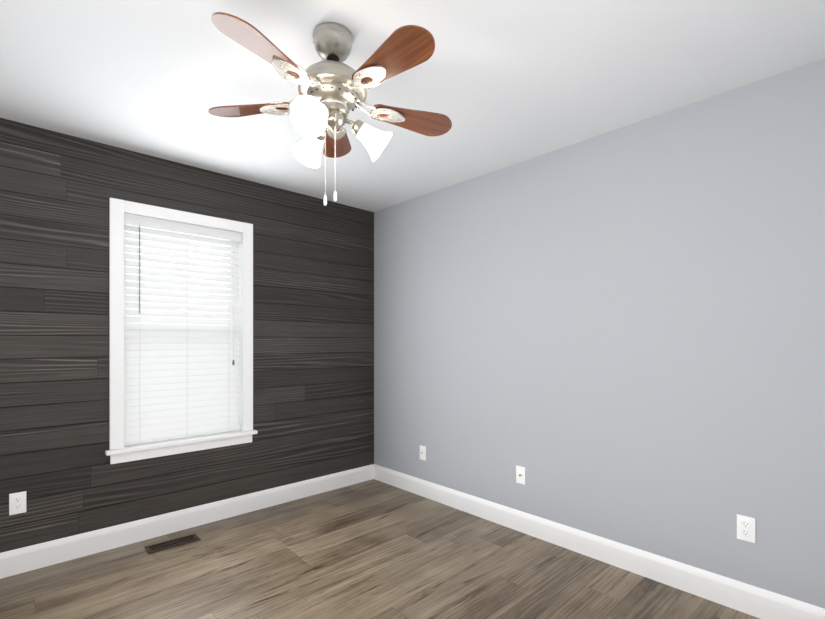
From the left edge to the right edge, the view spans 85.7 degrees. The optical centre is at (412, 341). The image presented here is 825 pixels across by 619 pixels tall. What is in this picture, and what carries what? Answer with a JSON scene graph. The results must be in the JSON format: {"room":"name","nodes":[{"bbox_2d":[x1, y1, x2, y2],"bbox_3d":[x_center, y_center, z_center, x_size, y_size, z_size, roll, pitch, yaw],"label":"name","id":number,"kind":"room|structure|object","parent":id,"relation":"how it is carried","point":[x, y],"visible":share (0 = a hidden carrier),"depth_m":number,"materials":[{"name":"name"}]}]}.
{"room":"empty bedroom","nodes":[
{"label":"empty bedroom","id":0,"kind":"room"},
{"bbox_2d":[0,118,373,552],"bbox_3d":[-1.585,0.030,3.026,3.240,2.440,0.150,0,0,-43],"label":"wall","id":1,"kind":"structure","parent":0,"point":[313,337],"depth_m":2.77,"materials":[{"name":"black wood"}]},
{"bbox_2d":[9,491,25,514],"bbox_3d":[-2.132,0.871,2.403,0.070,0.115,0.010,0,0,-43],"label":"electrical outlet","id":2,"kind":"object","parent":1,"relation":"attached to","point":[17,503],"visible":1,"depth_m":2.40,"materials":[{"name":"white plastic"}]},
{"bbox_2d":[105,198,257,463],"bbox_3d":[-1.556,-0.066,3.040,0.929,1.609,0.230,0,0,-43],"label":"window","id":3,"kind":"structure","parent":1,"relation":"in","point":[118,451],"depth_m":2.88,"materials":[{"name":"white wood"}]},
{"bbox_2d":[124,213,241,445],"bbox_3d":[-1.534,-0.076,3.017,0.739,1.444,0.074,0,0,-43],"label":"window blinds","id":4,"kind":"object","parent":3,"relation":"attached to","point":[183,381],"visible":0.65,"depth_m":2.99,"materials":[{"name":"white plastic"}]},
{"bbox_2d":[0,464,373,578],"bbox_3d":[-1.534,1.184,2.961,3.225,0.132,0.015,0,0,-43],"label":"baseboard","id":5,"kind":"structure","parent":1,"relation":"attached to","point":[30,558],"depth_m":2.87,"materials":[{"name":"white wood"}]},
{"bbox_2d":[0,479,759,618],"bbox_3d":[-0.312,1.300,1.670,3.540,0.100,3.870,0,0,-43],"label":"floor","id":6,"kind":"structure","parent":0,"point":[373,549],"depth_m":2.38,"materials":[{"name":"brown wood"}]},
{"bbox_2d":[145,533,200,553],"bbox_3d":[-1.484,1.245,2.758,0.290,0.010,0.115,0,0,-41],"label":"floor vent","id":7,"kind":"object","parent":6,"relation":"in","point":[164,545],"visible":1,"depth_m":2.75,"materials":[{"name":"brown metal"}]},
{"bbox_2d":[0,0,824,211],"bbox_3d":[-0.312,-1.240,1.670,3.540,0.100,3.870,0,0,-43],"label":"ceiling","id":8,"kind":"structure","parent":0,"point":[500,84],"depth_m":1.96,"materials":[{"name":"paint"}]},
{"bbox_2d":[208,12,451,205],"bbox_3d":[-0.278,-0.853,1.695,1.004,0.675,0.962,0,0,-43],"label":"ceiling fan","id":9,"kind":"object","parent":8,"relation":"hanging from","point":[332,87],"visible":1,"depth_m":1.65,"materials":[{"name":"brown wood"}]},
{"bbox_2d":[374,58,824,608],"bbox_3d":[0.924,0.030,2.830,0.150,2.440,3.870,0,0,-43],"label":"wall","id":10,"kind":"structure","parent":0,"point":[617,335],"depth_m":2.40,"materials":[{"name":"grey paint"}]},
{"bbox_2d":[420,445,425,460],"bbox_3d":[0.079,0.900,3.608,0.017,0.115,0.070,0,0,-43],"label":"outlet east coax","id":11,"kind":"object","parent":10,"relation":"attached to","point":[422,452],"visible":1,"depth_m":3.60,"materials":[{"name":"white plastic"}]},
{"bbox_2d":[516,465,524,484],"bbox_3d":[0.711,0.879,2.935,0.017,0.115,0.070,0,0,-43],"label":"outlet east coax","id":12,"kind":"object","parent":10,"relation":"attached to","point":[520,474],"visible":1,"depth_m":2.94,"materials":[{"name":"white plastic"}]},
{"bbox_2d":[373,464,824,618],"bbox_3d":[0.864,1.184,2.774,0.015,0.132,3.570,0,0,-43],"label":"baseboard","id":13,"kind":"structure","parent":10,"relation":"attached to","point":[757,602],"depth_m":2.44,"materials":[{"name":"white wood"}]},
{"bbox_2d":[737,514,754,542],"bbox_3d":[1.541,0.863,2.056,0.010,0.115,0.070,0,0,-43],"label":"electrical outlet","id":14,"kind":"object","parent":10,"relation":"attached to","point":[745,528],"visible":1,"depth_m":2.05,"materials":[{"name":"white plastic"}]},
{"label":"outside","id":15,"kind":"structure","parent":0,"visible":0},
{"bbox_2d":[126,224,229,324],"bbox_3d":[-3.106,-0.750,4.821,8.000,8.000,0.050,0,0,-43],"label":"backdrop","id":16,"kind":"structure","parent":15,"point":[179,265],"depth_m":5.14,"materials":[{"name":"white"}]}
]}

